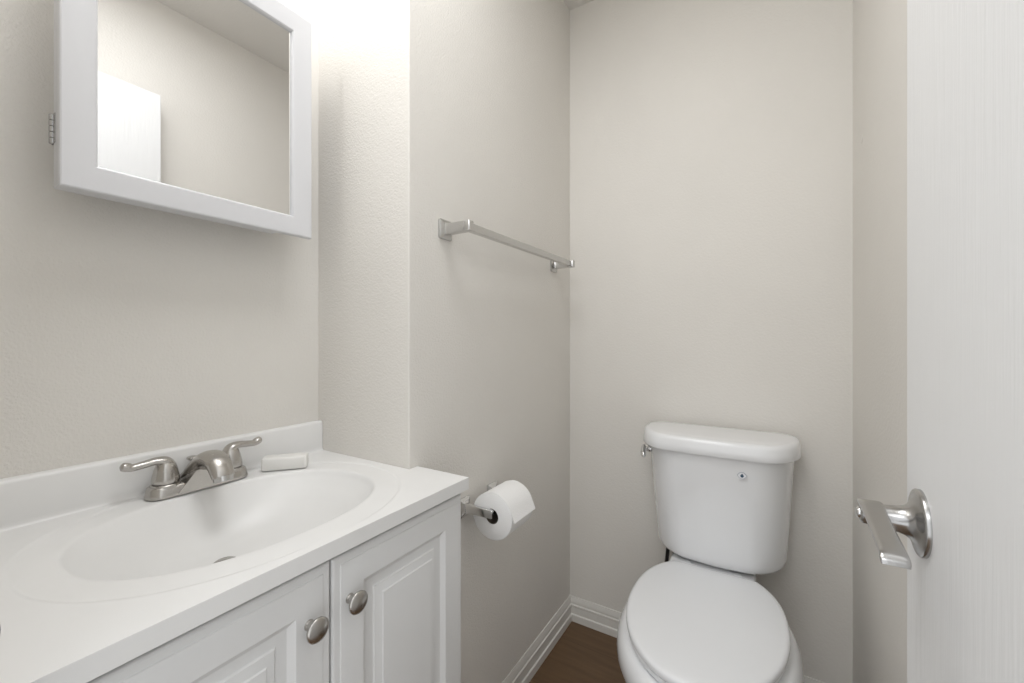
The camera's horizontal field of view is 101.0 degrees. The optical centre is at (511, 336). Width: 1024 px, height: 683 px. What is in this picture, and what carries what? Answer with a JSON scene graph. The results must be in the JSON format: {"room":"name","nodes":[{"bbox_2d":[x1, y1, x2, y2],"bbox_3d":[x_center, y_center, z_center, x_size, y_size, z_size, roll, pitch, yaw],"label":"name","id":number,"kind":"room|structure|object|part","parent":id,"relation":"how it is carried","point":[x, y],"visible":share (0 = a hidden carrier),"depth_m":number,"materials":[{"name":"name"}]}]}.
{"room":"bathroom","nodes":[
{"label":"bathroom","id":0,"kind":"room"},
{"bbox_2d":[0,0,317,478],"bbox_3d":[-0.746,-0.089,0.821,0.100,2.440,0.742,0,0,31],"label":"wall","id":1,"kind":"structure","parent":0,"point":[126,329],"depth_m":0.77,"materials":[{"name":"beige paint"}]},
{"bbox_2d":[0,420,322,532],"bbox_3d":[-0.659,0.258,0.843,0.024,0.076,0.613,0,0,31],"label":"backsplash","id":2,"kind":"structure","parent":1,"relation":"attached to","point":[37,497],"depth_m":0.74,"materials":[{"name":"stone"}]},
{"bbox_2d":[49,0,310,239],"bbox_3d":[-0.617,-0.476,0.831,0.108,0.500,0.412,0,0,31],"label":"medicine cabinet","id":3,"kind":"object","parent":1,"relation":"attached to","point":[200,109],"visible":1,"depth_m":0.78,"materials":[{"name":"white painted wood"},{"name":"mirror glass"},{"name":"metal"}]},
{"bbox_2d":[98,0,290,214],"bbox_3d":[-0.580,-0.476,0.811,0.001,0.418,0.326,0,0,31],"label":"mirror glass","id":4,"kind":"object","parent":3,"relation":"attached to","point":[194,96],"depth_m":0.79,"materials":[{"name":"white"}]},
{"bbox_2d":[318,0,569,682],"bbox_3d":[-0.181,-0.089,1.431,0.429,2.440,0.887,0,0,31],"label":"wall","id":5,"kind":"structure","parent":0,"point":[435,353],"depth_m":1.10,"materials":[{"name":"beige wall paint"}]},
{"bbox_2d":[461,481,496,518],"bbox_3d":[-0.054,0.447,1.139,0.092,0.050,0.175,0,0,31],"label":"toilet paper holder","id":6,"kind":"object","parent":5,"relation":"attached to","point":[467,508],"visible":0.42,"depth_m":1.09,"materials":[{"name":"silver metal"}]},
{"bbox_3d":[-0.088,0.447,1.083,0.092,0.050,0.045,0,0,31],"label":"arm","id":7,"kind":"part","parent":6,"relation":"part of","materials":[{"name":"silver metal"}]},
{"bbox_3d":[-0.020,0.447,1.194,0.092,0.050,0.045,0,0,31],"label":"arm","id":8,"kind":"part","parent":6,"relation":"part of","materials":[{"name":"silver metal"}]},
{"bbox_2d":[473,480,534,539],"bbox_3d":[-0.020,0.457,1.117,0.127,0.120,0.110,0,0,31],"label":"toilet paper roll","id":9,"kind":"object","parent":6,"relation":"hanging from","point":[512,502],"visible":0.98,"depth_m":1.08,"materials":[{"name":"white paper"}]},
{"bbox_2d":[438,218,574,272],"bbox_3d":[0.028,-0.263,1.283,0.082,0.048,0.660,0,0,31],"label":"towel bar","id":10,"kind":"object","parent":5,"relation":"attached to","point":[446,229],"visible":1,"depth_m":1.10,"materials":[{"name":"grey metal"}]},
{"bbox_3d":[-0.131,-0.263,1.022,0.082,0.048,0.047,0,0,31],"label":"post","id":11,"kind":"part","parent":10,"relation":"part of","materials":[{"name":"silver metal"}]},
{"bbox_3d":[0.188,-0.263,1.545,0.082,0.048,0.047,0,0,31],"label":"post","id":12,"kind":"part","parent":10,"relation":"part of","materials":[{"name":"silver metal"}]},
{"bbox_2d":[502,595,571,682],"bbox_3d":[0.016,1.085,1.328,0.015,0.092,0.857,0,0,31],"label":"baseboard","id":13,"kind":"structure","parent":5,"relation":"attached to","point":[533,658],"depth_m":1.47,"materials":[{"name":"white paint"}]},
{"bbox_2d":[529,621,624,682],"bbox_3d":[-0.248,1.171,0.368,1.422,0.080,2.971,0,0,31],"label":"floor","id":14,"kind":"structure","parent":0,"point":[582,654],"depth_m":1.47,"materials":[{"name":"brown wood"}]},
{"bbox_2d":[87,494,460,682],"bbox_3d":[-0.447,0.726,0.733,0.471,0.810,0.626,0,0,31],"label":"vanity cabinet","id":15,"kind":"object","parent":14,"relation":"on","point":[386,608],"visible":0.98,"depth_m":0.65,"materials":[{"name":"white wood"}]},
{"bbox_3d":[-0.356,0.682,0.495,0.019,0.698,0.314,0,0,31],"label":"door","id":16,"kind":"part","parent":15,"relation":"part of","materials":[{"name":"white wood"}]},
{"bbox_2d":[0,420,468,682],"bbox_3d":[-0.460,0.312,0.737,0.475,0.184,0.640,0,0,31],"label":"countertop","id":17,"kind":"structure","parent":15,"relation":"on","point":[96,575],"depth_m":0.67,"materials":[{"name":"stone"}]},
{"bbox_2d":[119,437,261,500],"bbox_3d":[-0.583,0.257,0.815,0.136,0.076,0.241,0,0,31],"label":"faucet","id":18,"kind":"object","parent":17,"relation":"on","point":[209,468],"visible":1,"depth_m":0.79,"materials":[{"name":"silver metal"}]},
{"bbox_3d":[-0.658,0.247,0.770,0.042,0.050,0.086,0,0,31],"label":"handle","id":19,"kind":"part","parent":18,"relation":"part of","materials":[{"name":"silver metal"}]},
{"bbox_3d":[-0.636,0.259,0.840,0.019,0.043,0.019,0,0,31],"label":"lift rod","id":20,"kind":"part","parent":18,"relation":"part of","materials":[{"name":"silver metal"}]},
{"bbox_3d":[-0.618,0.284,0.836,0.051,0.022,0.174,0,0,31],"label":"plate","id":21,"kind":"part","parent":18,"relation":"part of","materials":[{"name":"silver metal"}]},
{"bbox_3d":[-0.582,0.255,0.814,0.125,0.073,0.092,0,0,31],"label":"spout","id":22,"kind":"part","parent":18,"relation":"part of","materials":[{"name":"silver metal"}]},
{"bbox_3d":[-0.577,0.247,0.902,0.042,0.050,0.086,0,0,31],"label":"handle","id":23,"kind":"part","parent":18,"relation":"part of","materials":[{"name":"silver metal"}]},
{"bbox_2d":[261,452,308,470],"bbox_3d":[-0.511,0.282,0.952,0.092,0.027,0.036,0,0,-18],"label":"soap bar","id":24,"kind":"object","parent":17,"relation":"on","point":[290,460],"visible":1,"depth_m":0.94,"materials":[{"name":"white"}]},
{"bbox_3d":[-0.274,0.406,0.588,0.026,0.034,0.034,0,0,31],"label":"knob","id":25,"kind":"part","parent":15,"relation":"part of","materials":[{"name":"silver metal"}]},
{"bbox_3d":[-0.239,0.404,0.645,0.026,0.034,0.034,0,0,31],"label":"knob","id":26,"kind":"part","parent":15,"relation":"part of","materials":[{"name":"silver metal"}]},
{"bbox_3d":[-0.192,0.682,0.764,0.019,0.698,0.309,0,0,31],"label":"door","id":27,"kind":"part","parent":15,"relation":"part of","materials":[{"name":"white wood"}]},
{"bbox_2d":[617,421,803,682],"bbox_3d":[0.513,0.714,1.116,0.448,0.832,0.682,0,0,31],"label":"toilet","id":28,"kind":"object","parent":14,"relation":"on","point":[723,495],"visible":1,"depth_m":1.18,"materials":[{"name":"ceramic"}]},
{"bbox_3d":[0.438,0.376,1.391,0.033,0.032,0.064,0,0,31],"label":"flush lever","id":29,"kind":"part","parent":28,"relation":"part of","materials":[{"name":"silver metal"}]},
{"bbox_2d":[665,548,669,561],"bbox_3d":[0.521,0.828,1.452,0.017,0.257,0.069,0,0,-14],"label":"supply hose","id":30,"kind":"object","parent":28,"relation":"attached to","point":[667,549],"visible":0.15,"depth_m":1.42,"materials":[{"name":"black rubber"}]},
{"bbox_3d":[0.474,0.720,1.049,0.359,0.013,0.480,0,0,31],"label":"seat","id":31,"kind":"part","parent":28,"relation":"part of","materials":[{"name":"plastic"}]},
{"bbox_3d":[0.474,0.701,1.049,0.366,0.022,0.487,0,0,31],"label":"seat lid","id":32,"kind":"part","parent":28,"relation":"part of","materials":[{"name":"plastic"}]},
{"bbox_3d":[0.632,0.517,1.312,0.416,0.352,0.214,0,0,31],"label":"tank","id":33,"kind":"part","parent":28,"relation":"part of","materials":[{"name":"ceramic"}]},
{"bbox_3d":[0.630,0.321,1.308,0.448,0.046,0.232,0,0,31],"label":"tank lid","id":34,"kind":"part","parent":28,"relation":"part of","materials":[{"name":"ceramic"}]},
{"bbox_2d":[563,0,592,10],"bbox_3d":[0.076,-1.349,0.898,1.422,0.080,1.729,0,0,31],"label":"ceiling","id":35,"kind":"structure","parent":0,"point":[571,4],"depth_m":1.66,"materials":[{"name":"paint"}]},
{"bbox_2d":[570,0,851,682],"bbox_3d":[0.499,-0.089,1.594,1.422,2.440,0.100,0,0,31],"label":"wall","id":36,"kind":"structure","parent":0,"point":[711,140],"depth_m":1.43,"materials":[{"name":"paint"}]},
{"bbox_2d":[570,595,824,682],"bbox_3d":[0.610,1.085,1.459,0.893,0.092,0.015,0,0,31],"label":"baseboard","id":37,"kind":"structure","parent":36,"relation":"attached to","point":[594,616],"depth_m":1.63,"materials":[{"name":"white paint"}]},
{"bbox_2d":[853,0,906,682],"bbox_3d":[0.614,-0.089,0.512,0.101,2.440,1.629,0,0,31],"label":"wall","id":38,"kind":"structure","parent":0,"point":[879,26],"depth_m":0.95,"materials":[{"name":"paint"}]},
{"bbox_2d":[852,0,852,682],"bbox_3d":[0.994,-0.136,1.233,0.001,2.347,0.001,0,0,31],"label":"trim","id":39,"kind":"structure","parent":38,"relation":"attached to","point":[852,0],"depth_m":1.23,"materials":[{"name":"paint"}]},
{"bbox_2d":[855,0,1023,682],"bbox_3d":[0.290,0.102,0.226,0.091,2.033,0.664,0,0,31],"label":"door","id":40,"kind":"structure","parent":38,"relation":"in","point":[962,517],"depth_m":0.35,"materials":[{"name":"white paint"}]},
{"bbox_3d":[0.376,0.198,0.431,0.022,0.028,0.130,0,0,31],"label":"lever","id":41,"kind":"part","parent":40,"relation":"part of","materials":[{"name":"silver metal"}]},
{"bbox_3d":[0.426,0.201,0.462,0.033,0.070,0.070,0,0,31],"label":"handle","id":42,"kind":"part","parent":40,"relation":"part of","materials":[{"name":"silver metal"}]}
]}

